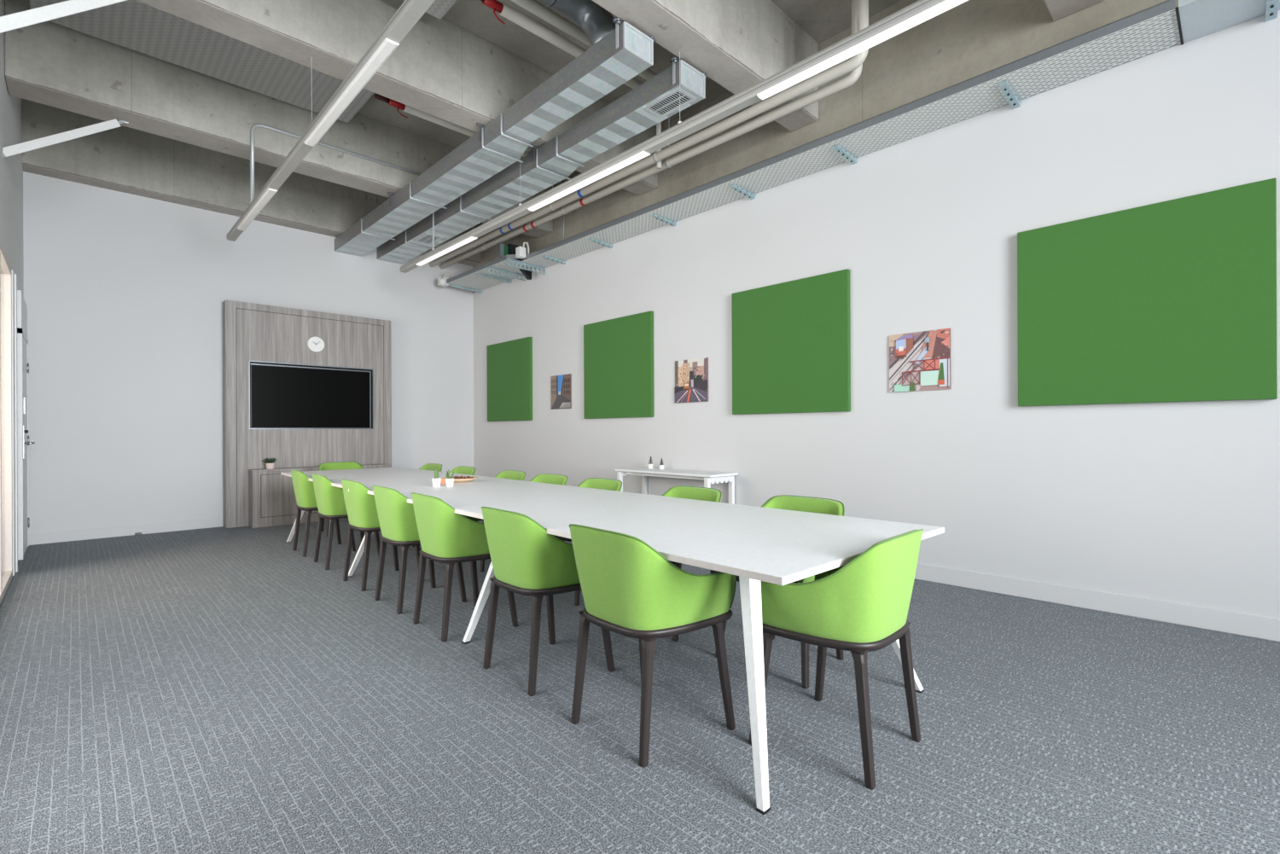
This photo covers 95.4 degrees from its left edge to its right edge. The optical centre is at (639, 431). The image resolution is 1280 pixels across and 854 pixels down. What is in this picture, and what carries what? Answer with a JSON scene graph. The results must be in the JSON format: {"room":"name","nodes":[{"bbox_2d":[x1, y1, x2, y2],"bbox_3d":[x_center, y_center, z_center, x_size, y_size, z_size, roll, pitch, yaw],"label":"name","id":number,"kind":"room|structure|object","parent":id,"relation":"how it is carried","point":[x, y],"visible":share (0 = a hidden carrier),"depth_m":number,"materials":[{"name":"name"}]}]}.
{"room":"conference room","nodes":[
{"label":"conference room","id":0,"kind":"room"},
{"bbox_2d":[0,0,23,441],"bbox_3d":[-2.082,-1.121,1.476,0.160,4.800,13.110,0,0,-44],"label":"wall","id":1,"kind":"structure","parent":0,"point":[11,171],"depth_m":4.90,"materials":[{"name":"white paint"}]},
{"bbox_2d":[0,241,17,604],"bbox_3d":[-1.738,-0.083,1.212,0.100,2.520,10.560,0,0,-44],"label":"door","id":2,"kind":"structure","parent":1,"relation":"in","point":[8,443],"depth_m":4.74,"materials":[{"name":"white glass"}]},
{"bbox_2d":[17,290,34,560],"bbox_3d":[-6.051,-0.054,5.733,0.154,2.500,0.895,0,0,-44],"label":"door","id":3,"kind":"structure","parent":1,"relation":"in","point":[22,341],"depth_m":5.45,"materials":[{"name":"wood"}]},
{"bbox_2d":[23,171,473,535],"bbox_3d":[-4.743,-0.717,7.883,5.330,4.015,0.200,0,0,-44],"label":"wall","id":4,"kind":"structure","parent":0,"point":[125,293],"depth_m":6.87,"materials":[{"name":"white paint"}]},
{"bbox_2d":[29,517,222,545],"bbox_3d":[-4.594,1.135,7.871,5.116,0.110,0.014,0,0,-44],"label":"baseboard","id":5,"kind":"structure","parent":4,"relation":"attached to","point":[41,538],"depth_m":6.61,"materials":[{"name":"white paint"}]},
{"bbox_2d":[221,299,391,528],"bbox_3d":[-4.425,-0.211,7.907,2.003,2.800,0.205,0,0,-44],"label":"wall panel","id":6,"kind":"object","parent":4,"relation":"attached to","point":[253,333],"visible":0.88,"depth_m":7.64,"materials":[{"name":"grey laminate"}]},
{"bbox_2d":[250,363,371,428],"bbox_3d":[-4.401,-0.442,7.864,1.460,0.823,0.064,0,0,-44],"label":"television","id":7,"kind":"object","parent":6,"relation":"attached to","point":[282,396],"visible":0.98,"depth_m":7.79,"materials":[{"name":"black plastic"}]},
{"bbox_2d":[307,336,324,352],"bbox_3d":[-4.350,-1.163,7.823,0.208,0.208,0.037,0,0,-44],"label":"wall clock","id":8,"kind":"object","parent":6,"relation":"attached to","point":[315,344],"visible":1,"depth_m":7.81,"materials":[{"name":"white plastic"}]},
{"bbox_2d":[4,0,1103,266],"bbox_3d":[-0.225,-3.162,3.352,5.530,0.835,13.210,0,0,-44],"label":"ceiling","id":9,"kind":"structure","parent":0,"point":[186,139],"depth_m":5.07,"materials":[{"name":"concrete"}]},
{"bbox_2d":[0,0,127,33],"bbox_3d":[-3.265,-2.348,3.269,0.056,0.784,0.807,0,0,16],"label":"linear light","id":10,"kind":"object","parent":9,"relation":"hanging from","point":[33,16],"visible":1,"depth_m":3.20,"materials":[{"name":"white plastic"}]},
{"bbox_2d":[2,118,128,157],"bbox_3d":[-4.674,-2.403,4.766,0.056,0.662,0.831,0,0,21],"label":"linear light","id":11,"kind":"object","parent":9,"relation":"hanging from","point":[14,149],"visible":0.94,"depth_m":4.70,"materials":[{"name":"white plastic"}]},
{"bbox_2d":[29,0,373,122],"bbox_3d":[-3.372,-3.308,4.767,2.280,0.215,1.400,0,0,-44],"label":"acoustic panel","id":12,"kind":"object","parent":9,"relation":"hanging from","point":[134,25],"visible":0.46,"depth_m":4.91,"materials":[{"name":"metal"}]},
{"bbox_2d":[226,0,435,241],"bbox_3d":[-2.138,-2.422,3.989,0.088,0.629,6.890,0,0,-44],"label":"linear light","id":13,"kind":"object","parent":9,"relation":"hanging from","point":[410,11],"visible":1,"depth_m":3.73,"materials":[{"name":"grey metal"}]},
{"bbox_2d":[236,187,277,230],"bbox_3d":[-3.691,-2.114,5.594,0.074,0.025,1.380,0,0,-44],"label":"diffuser","id":14,"kind":"object","parent":13,"relation":"attached to","point":[263,198],"depth_m":5.51,"materials":[{"name":"white plastic"}]},
{"bbox_2d":[303,37,399,146],"bbox_3d":[-1.893,-2.121,3.737,0.074,0.025,1.570,0,0,-44],"label":"diffuser","id":15,"kind":"object","parent":13,"relation":"attached to","point":[383,48],"depth_m":3.60,"materials":[{"name":"white plastic"}]},
{"bbox_2d":[250,123,421,202],"bbox_3d":[-3.043,-2.580,6.227,1.890,0.783,0.030,0,0,-44],"label":"cable conduit","id":16,"kind":"object","parent":9,"relation":"attached to","point":[254,126],"visible":0.91,"depth_m":5.76,"materials":[{"name":"metal"}]},
{"bbox_2d":[402,0,457,19],"bbox_3d":[-2.175,-3.313,3.539,2.290,0.215,0.590,0,0,-44],"label":"acoustic panel","id":17,"kind":"object","parent":9,"relation":"hanging from","point":[439,8],"visible":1,"depth_m":4.42,"materials":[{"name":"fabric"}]},
{"bbox_2d":[374,93,529,157],"bbox_3d":[-1.666,-3.018,5.986,2.035,0.133,0.084,0,0,-44],"label":"pipe","id":18,"kind":"object","parent":9,"relation":"attached to","point":[404,107],"visible":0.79,"depth_m":5.58,"materials":[{"name":"grey metal"}]},
{"bbox_2d":[334,17,656,256],"bbox_3d":[-2.071,-2.626,6.144,0.451,0.228,6.027,0,0,-44],"label":"duct","id":19,"kind":"object","parent":9,"relation":"hanging from","point":[625,51],"visible":1,"depth_m":5.07,"materials":[{"name":"metal"}]},
{"bbox_2d":[536,0,615,45],"bbox_3d":[-1.194,-2.907,3.415,2.666,0.507,0.376,0,0,-40],"label":"duct","id":20,"kind":"object","parent":19,"relation":"attached to","point":[595,20],"visible":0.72,"depth_m":4.09,"materials":[{"name":"metal"}]},
{"bbox_2d":[376,57,707,264],"bbox_3d":[-1.667,-2.631,6.546,0.441,0.222,6.012,0,0,-44],"label":"duct","id":21,"kind":"object","parent":9,"relation":"hanging from","point":[655,100],"visible":0.94,"depth_m":5.48,"materials":[{"name":"metal"}]},
{"bbox_2d":[413,232,442,244],"bbox_3d":[-2.788,-2.530,7.682,0.220,0.006,0.400,0,0,-44],"label":"grille","id":22,"kind":"object","parent":21,"relation":"attached to","point":[425,238],"depth_m":7.66,"materials":[{"name":"metal"}]},
{"bbox_2d":[642,87,697,117],"bbox_3d":[0.231,-2.543,4.522,0.210,0.006,0.380,0,0,-44],"label":"grille","id":23,"kind":"object","parent":21,"relation":"attached to","point":[666,102],"depth_m":4.51,"materials":[{"name":"metal"}]},
{"bbox_2d":[479,0,643,89],"bbox_3d":[-0.499,-3.103,4.820,1.990,0.133,0.084,0,0,-44],"label":"pipe","id":24,"kind":"object","parent":9,"relation":"attached to","point":[503,9],"visible":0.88,"depth_m":4.50,"materials":[{"name":"red paint"}]},
{"bbox_2d":[562,179,564,256],"bbox_3d":[-1.008,-2.861,7.668,0.022,1.130,0.022,0,0,-22],"label":"vertical conduit","id":25,"kind":"object","parent":9,"relation":"attached to","point":[563,179],"visible":0.35,"depth_m":7.66,"materials":[{"name":"metal"}]},
{"bbox_2d":[510,0,657,80],"bbox_3d":[-0.916,-3.126,4.166,3.900,0.084,0.084,0,0,-44],"label":"pipe","id":26,"kind":"object","parent":9,"relation":"attached to","point":[534,7],"visible":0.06,"depth_m":4.42,"materials":[{"name":"red metal"}]},
{"bbox_2d":[428,0,868,267],"bbox_3d":[-0.841,-3.004,6.633,0.088,0.844,7.039,0,0,-44],"label":"pipe","id":27,"kind":"object","parent":9,"relation":"attached to","point":[852,64],"visible":0.86,"depth_m":5.15,"materials":[{"name":"metal"}]},
{"bbox_2d":[438,0,862,269],"bbox_3d":[-0.761,-3.005,6.798,0.088,0.844,6.914,0,0,-44],"label":"pipe","id":28,"kind":"object","parent":9,"relation":"attached to","point":[840,84],"visible":0.9,"depth_m":5.43,"materials":[{"name":"grey metal"}]},
{"bbox_2d":[657,122,661,168],"bbox_3d":[0.184,-2.996,5.690,0.042,0.850,0.042,0,0,1],"label":"support post","id":29,"kind":"object","parent":9,"relation":"attached to","point":[659,125],"visible":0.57,"depth_m":5.67,"materials":[{"name":"white metal"}]},
{"bbox_2d":[399,0,968,273],"bbox_3d":[-0.528,-2.770,5.055,0.088,1.311,7.580,0,0,-44],"label":"linear light","id":30,"kind":"object","parent":9,"relation":"hanging from","point":[920,11],"visible":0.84,"depth_m":3.87,"materials":[{"name":"grey metal"}]},
{"bbox_2d":[416,236,477,266],"bbox_3d":[-2.313,-2.119,6.901,0.074,0.025,1.440,0,0,-44],"label":"diffuser","id":31,"kind":"object","parent":30,"relation":"attached to","point":[462,241],"depth_m":6.83,"materials":[{"name":"white plastic"}]},
{"bbox_2d":[527,151,650,211],"bbox_3d":[-0.498,-2.127,5.026,0.074,0.025,1.580,0,0,-44],"label":"diffuser","id":32,"kind":"object","parent":30,"relation":"attached to","point":[631,157],"depth_m":4.92,"materials":[{"name":"white plastic"}]},
{"bbox_2d":[756,0,968,99],"bbox_3d":[1.336,-2.135,3.133,0.074,0.025,1.630,0,0,-44],"label":"diffuser","id":33,"kind":"object","parent":30,"relation":"attached to","point":[932,8],"depth_m":3.22,"materials":[{"name":"white"}]},
{"bbox_2d":[0,518,1279,853],"bbox_3d":[-0.942,1.224,2.674,7.530,0.100,13.160,0,0,-44],"label":"floor","id":34,"kind":"structure","parent":0,"point":[213,690],"depth_m":2.32,"materials":[{"name":"carpet"}]},
{"bbox_2d":[248,464,389,528],"bbox_3d":[-4.234,0.832,7.790,1.648,0.712,0.219,0,0,-44],"label":"base cabinet","id":35,"kind":"object","parent":34,"relation":"on","point":[272,500],"visible":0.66,"depth_m":7.31,"materials":[{"name":"grey laminate"}]},
{"bbox_2d":[262,457,276,469],"bbox_3d":[-4.671,0.407,7.352,0.160,0.142,0.166,0,0,-11],"label":"potted succulent","id":36,"kind":"object","parent":35,"relation":"on","point":[270,464],"visible":1,"depth_m":7.33,"materials":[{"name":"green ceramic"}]},
{"bbox_2d":[262,457,276,463],"bbox_3d":[-4.671,0.378,7.352,0.160,0.082,0.167,0,0,-11],"label":"plant","id":37,"kind":"object","parent":36,"relation":"on","point":[271,461],"depth_m":7.34,"materials":[{"name":"green plant"}]},
{"bbox_2d":[265,462,274,469],"bbox_3d":[-4.668,0.441,7.359,0.104,0.075,0.104,0,0,25],"label":"pot","id":38,"kind":"object","parent":36,"relation":"on","point":[269,465],"depth_m":7.32,"materials":[{"name":"white ceramic"}]},
{"bbox_2d":[290,469,355,557],"bbox_3d":[-3.139,0.778,5.783,0.521,0.810,0.569,0,0,-42],"label":"chair","id":39,"kind":"object","parent":34,"relation":"on","point":[304,489],"visible":0.52,"depth_m":5.53,"materials":[{"name":"green fabric"}]},
{"bbox_2d":[318,461,363,536],"bbox_3d":[-3.471,0.780,6.879,0.569,0.810,0.521,0,0,-43],"label":"chair","id":40,"kind":"object","parent":34,"relation":"on","point":[341,465],"visible":0.19,"depth_m":7.02,"materials":[{"name":"green fabric"}]},
{"bbox_2d":[311,473,379,570],"bbox_3d":[-2.637,0.776,5.253,0.521,0.810,0.569,0,0,-41],"label":"chair","id":41,"kind":"object","parent":34,"relation":"on","point":[330,501],"visible":0.55,"depth_m":5.00,"materials":[{"name":"green fabric"}]},
{"bbox_2d":[341,478,420,591],"bbox_3d":[-2.030,0.774,4.595,0.521,0.810,0.569,0,0,-44],"label":"chair","id":42,"kind":"object","parent":34,"relation":"on","point":[361,507],"visible":0.56,"depth_m":4.35,"materials":[{"name":"green fabric"}]},
{"bbox_2d":[372,485,466,614],"bbox_3d":[-1.535,0.771,4.051,0.521,0.810,0.569,0,0,-43],"label":"chair","id":43,"kind":"object","parent":34,"relation":"on","point":[396,516],"visible":0.6,"depth_m":3.81,"materials":[{"name":"green fabric"}]},
{"bbox_2d":[418,463,442,471],"bbox_3d":[-2.507,0.776,6.451,0.521,0.810,0.569,0,0,-44],"label":"chair","id":44,"kind":"object","parent":34,"relation":"on","point":[432,467],"visible":0.16,"depth_m":6.63,"materials":[{"name":"green plastic"}]},
{"bbox_2d":[412,465,476,547],"bbox_3d":[-1.974,0.773,5.881,0.521,0.810,0.569,0,0,-43],"label":"chair","id":45,"kind":"object","parent":34,"relation":"on","point":[461,469],"visible":0.2,"depth_m":6.04,"materials":[{"name":"green fabric"}]},
{"bbox_2d":[411,492,517,642],"bbox_3d":[-1.074,0.769,3.550,0.521,0.810,0.569,0,0,-42],"label":"chair","id":46,"kind":"object","parent":34,"relation":"on","point":[447,537],"visible":0.77,"depth_m":3.32,"materials":[{"name":"green fabric"}]},
{"bbox_2d":[477,470,525,572],"bbox_3d":[-1.332,0.771,5.195,0.521,0.810,0.569,0,0,-42],"label":"chair","id":47,"kind":"object","parent":34,"relation":"on","point":[510,474],"visible":0.13,"depth_m":5.31,"materials":[{"name":"green fabric"}]},
{"bbox_2d":[488,473,567,566],"bbox_3d":[-0.901,0.769,4.734,0.521,0.810,0.569,0,0,-44],"label":"chair","id":48,"kind":"object","parent":34,"relation":"on","point":[543,478],"visible":0.09,"depth_m":4.89,"materials":[{"name":"green fabric"}]},
{"bbox_2d":[481,506,614,696],"bbox_3d":[-0.466,0.767,2.884,0.521,0.810,0.569,0,0,-43],"label":"chair","id":49,"kind":"object","parent":34,"relation":"on","point":[526,560],"visible":0.76,"depth_m":2.65,"materials":[{"name":"green fabric"}]},
{"bbox_2d":[553,477,622,605],"bbox_3d":[-0.443,0.767,4.245,0.521,0.810,0.569,0,0,-43],"label":"chair","id":50,"kind":"object","parent":34,"relation":"on","point":[596,483],"visible":0.16,"depth_m":4.35,"materials":[{"name":"green fabric"}]},
{"bbox_2d":[280,466,944,814],"bbox_3d":[-1.264,0.805,4.432,1.272,0.740,6.285,0,0,-43],"label":"conference table","id":51,"kind":"object","parent":34,"relation":"on","point":[755,544],"visible":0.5,"depth_m":2.63,"materials":[{"name":"white laminate"}]},
{"bbox_2d":[431,467,441,487],"bbox_3d":[-1.598,0.361,4.576,0.068,0.152,0.068,0,0,21],"label":"potted cactus","id":52,"kind":"object","parent":51,"relation":"on","point":[436,480],"visible":1,"depth_m":4.56,"materials":[{"name":"white ceramic"}]},
{"bbox_2d":[431,477,441,487],"bbox_3d":[-1.598,0.404,4.576,0.068,0.066,0.068,0,0,21],"label":"pot","id":53,"kind":"object","parent":52,"relation":"attached to","point":[436,481],"depth_m":4.55,"materials":[{"name":"white ceramic"}]},
{"bbox_2d":[434,467,438,478],"bbox_3d":[-1.598,0.333,4.576,0.036,0.096,0.036,0,0,21],"label":"plant","id":54,"kind":"object","parent":52,"relation":"on","point":[436,473],"depth_m":4.56,"materials":[{"name":"green plant"}]},
{"bbox_2d":[440,477,446,483],"bbox_3d":[-1.626,0.414,4.828,0.056,0.045,0.056,0,0,-44],"label":"candle cup","id":55,"kind":"object","parent":51,"relation":"on","point":[443,480],"visible":0.58,"depth_m":4.80,"materials":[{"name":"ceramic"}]},
{"bbox_2d":[445,469,453,486],"bbox_3d":[-1.506,0.368,4.610,0.068,0.137,0.068,0,0,3],"label":"potted cactus","id":56,"kind":"object","parent":51,"relation":"on","point":[449,481],"visible":1,"depth_m":4.59,"materials":[{"name":"white ceramic"}]},
{"bbox_2d":[445,477,453,486],"bbox_3d":[-1.505,0.406,4.610,0.068,0.062,0.068,0,0,3],"label":"pot","id":57,"kind":"object","parent":56,"relation":"attached to","point":[449,481],"depth_m":4.59,"materials":[{"name":"white ceramic"}]},
{"bbox_2d":[445,469,453,478],"bbox_3d":[-1.505,0.343,4.609,0.061,0.087,0.042,0,0,3],"label":"plant","id":58,"kind":"object","parent":56,"relation":"on","point":[447,475],"depth_m":4.60,"materials":[{"name":"green plant"}]},
{"bbox_2d":[441,476,477,482],"bbox_3d":[-1.545,0.413,4.989,0.310,0.047,0.310,0,0,-44],"label":"wooden bowl","id":59,"kind":"object","parent":51,"relation":"on","point":[456,479],"visible":0.76,"depth_m":4.94,"materials":[{"name":"brown wood"}]},
{"bbox_2d":[569,523,736,767],"bbox_3d":[0.033,0.765,2.333,0.521,0.810,0.569,0,0,-42],"label":"chair","id":60,"kind":"object","parent":34,"relation":"on","point":[630,589],"visible":0.96,"depth_m":2.12,"materials":[{"name":"green fabric"}]},
{"bbox_2d":[615,467,738,504],"bbox_3d":[0.349,0.793,6.140,0.430,0.750,1.360,0,0,-44],"label":"console table","id":61,"kind":"object","parent":34,"relation":"on","point":[709,477],"visible":0.65,"depth_m":5.90,"materials":[{"name":"white laminate"}]},
{"bbox_2d":[647,456,653,468],"bbox_3d":[0.120,0.350,6.519,0.064,0.139,0.064,0,0,-6],"label":"potted cactus","id":62,"kind":"object","parent":61,"relation":"on","point":[650,466],"visible":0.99,"depth_m":6.50,"materials":[{"name":"white ceramic"}]},
{"bbox_2d":[647,464,653,468],"bbox_3d":[0.120,0.394,6.519,0.064,0.052,0.064,0,0,-6],"label":"pot","id":63,"kind":"object","parent":62,"relation":"on","point":[650,466],"depth_m":6.49,"materials":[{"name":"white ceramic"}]},
{"bbox_2d":[658,459,664,469],"bbox_3d":[0.238,0.360,6.396,0.060,0.117,0.060,0,0,2],"label":"potted cactus","id":64,"kind":"object","parent":61,"relation":"on","point":[661,467],"visible":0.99,"depth_m":6.38,"materials":[{"name":"white ceramic"}]},
{"bbox_2d":[662,485,721,641],"bbox_3d":[0.185,0.764,3.573,0.521,0.810,0.569,0,0,-42],"label":"chair","id":65,"kind":"object","parent":34,"relation":"on","point":[680,491],"visible":0.1,"depth_m":3.70,"materials":[{"name":"green fabric"}]},
{"bbox_2d":[715,494,844,688],"bbox_3d":[0.728,0.762,2.978,0.521,0.810,0.569,0,0,-44],"label":"chair","id":66,"kind":"object","parent":34,"relation":"on","point":[819,505],"visible":0.16,"depth_m":3.05,"materials":[{"name":"green fabric"}]},
{"bbox_2d":[748,529,923,790],"bbox_3d":[0.745,0.762,2.203,0.521,0.810,0.569,0,0,45],"label":"chair","id":67,"kind":"object","parent":34,"relation":"on","point":[860,607],"visible":0.83,"depth_m":1.98,"materials":[{"name":"green fabric"}]},
{"bbox_2d":[472,0,1279,618],"bbox_3d":[1.698,-1.137,5.206,0.200,4.800,13.210,0,0,-44],"label":"wall","id":68,"kind":"structure","parent":0,"point":[1172,502],"depth_m":4.35,"materials":[{"name":"white paint"}]},
{"bbox_2d":[486,337,532,421],"bbox_3d":[-1.993,-0.754,8.838,0.050,1.205,1.215,0,0,-44],"label":"wall panel","id":69,"kind":"object","parent":68,"relation":"attached to","point":[509,363],"visible":1,"depth_m":8.75,"materials":[{"name":"green fabric"}]},
{"bbox_2d":[550,373,571,409],"bbox_3d":[-1.073,-0.530,7.914,0.016,0.460,0.460,0,0,-44],"label":"print","id":70,"kind":"object","parent":68,"relation":"attached to","point":[561,386],"visible":1,"depth_m":7.90},
{"bbox_2d":[583,310,653,418],"bbox_3d":[-0.281,-0.761,7.071,0.050,1.205,1.215,0,0,-44],"label":"wall panel","id":71,"kind":"object","parent":68,"relation":"attached to","point":[619,352],"visible":1,"depth_m":7.00,"materials":[{"name":"green fabric"}]},
{"bbox_2d":[674,357,708,403],"bbox_3d":[0.545,-0.537,6.238,0.023,0.460,0.460,0,0,-44],"label":"print","id":72,"kind":"object","parent":68,"relation":"attached to","point":[691,375],"visible":1,"depth_m":6.22},
{"bbox_2d":[731,268,850,414],"bbox_3d":[1.354,-0.768,5.383,0.050,1.205,1.215,0,0,-44],"label":"wall panel","id":73,"kind":"object","parent":68,"relation":"attached to","point":[791,340],"visible":1,"depth_m":5.30,"materials":[{"name":"green fabric"}]},
{"bbox_2d":[446,0,1279,293],"bbox_3d":[0.651,-2.285,5.694,0.618,0.148,10.060,0,0,-44],"label":"cable tray","id":74,"kind":"object","parent":68,"relation":"attached to","point":[1195,19],"visible":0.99,"depth_m":4.22,"materials":[{"name":"silver metal"}]},
{"bbox_2d":[437,272,450,286],"bbox_3d":[-3.035,-2.362,9.040,0.174,0.211,0.104,0,0,-44],"label":"junction box","id":75,"kind":"object","parent":74,"relation":"attached to","point":[445,273],"visible":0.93,"depth_m":9.02,"materials":[{"name":"white plastic"}]},
{"bbox_2d":[437,276,447,285],"bbox_3d":[-3.033,-2.310,8.961,0.135,0.144,0.144,0,0,-44],"label":"beacon","id":76,"kind":"object","parent":75,"relation":"attached to","point":[442,282],"visible":1,"depth_m":8.92,"materials":[{"name":"white plastic"}]},
{"bbox_2d":[454,267,500,284],"bbox_3d":[-2.483,-2.329,8.777,0.288,0.068,1.051,0,0,-44],"label":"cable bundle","id":77,"kind":"object","parent":74,"relation":"on","point":[484,268],"visible":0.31,"depth_m":8.79,"materials":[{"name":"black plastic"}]},
{"bbox_2d":[497,243,526,271],"bbox_3d":[-1.839,-2.437,8.169,0.380,0.290,0.320,0,0,-44],"label":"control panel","id":78,"kind":"object","parent":74,"relation":"on","point":[503,250],"visible":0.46,"depth_m":8.04,"materials":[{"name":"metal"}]},
{"bbox_2d":[515,242,529,258],"bbox_3d":[-1.554,-2.399,7.719,0.154,0.211,0.104,0,0,-44],"label":"junction box","id":79,"kind":"object","parent":74,"relation":"attached to","point":[520,251],"visible":1,"depth_m":7.68,"materials":[{"name":"white plastic"}]},
{"bbox_2d":[518,268,531,279],"bbox_3d":[-1.603,-2.208,8.208,0.184,0.150,0.104,0,0,-44],"label":"wall speaker","id":80,"kind":"object","parent":74,"relation":"hanging from","point":[527,274],"visible":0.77,"depth_m":8.19,"materials":[{"name":"black plastic"}]},
{"bbox_2d":[889,328,950,392],"bbox_3d":[2.175,-0.544,4.553,0.026,0.460,0.460,0,0,-44],"label":"print","id":81,"kind":"object","parent":68,"relation":"attached to","point":[918,361],"visible":1,"depth_m":4.54},
{"bbox_2d":[914,563,1279,641],"bbox_3d":[1.683,1.100,5.078,0.014,0.125,12.760,0,0,-44],"label":"baseboard","id":82,"kind":"structure","parent":68,"relation":"attached to","point":[1268,628],"depth_m":3.70,"materials":[{"name":"white paint"}]},
{"bbox_2d":[1017,177,1277,406],"bbox_3d":[3.058,-0.776,3.623,0.050,1.205,1.215,0,0,-44],"label":"wall panel","id":83,"kind":"object","parent":68,"relation":"attached to","point":[1172,300],"visible":1,"depth_m":3.53,"materials":[{"name":"green fabric"}]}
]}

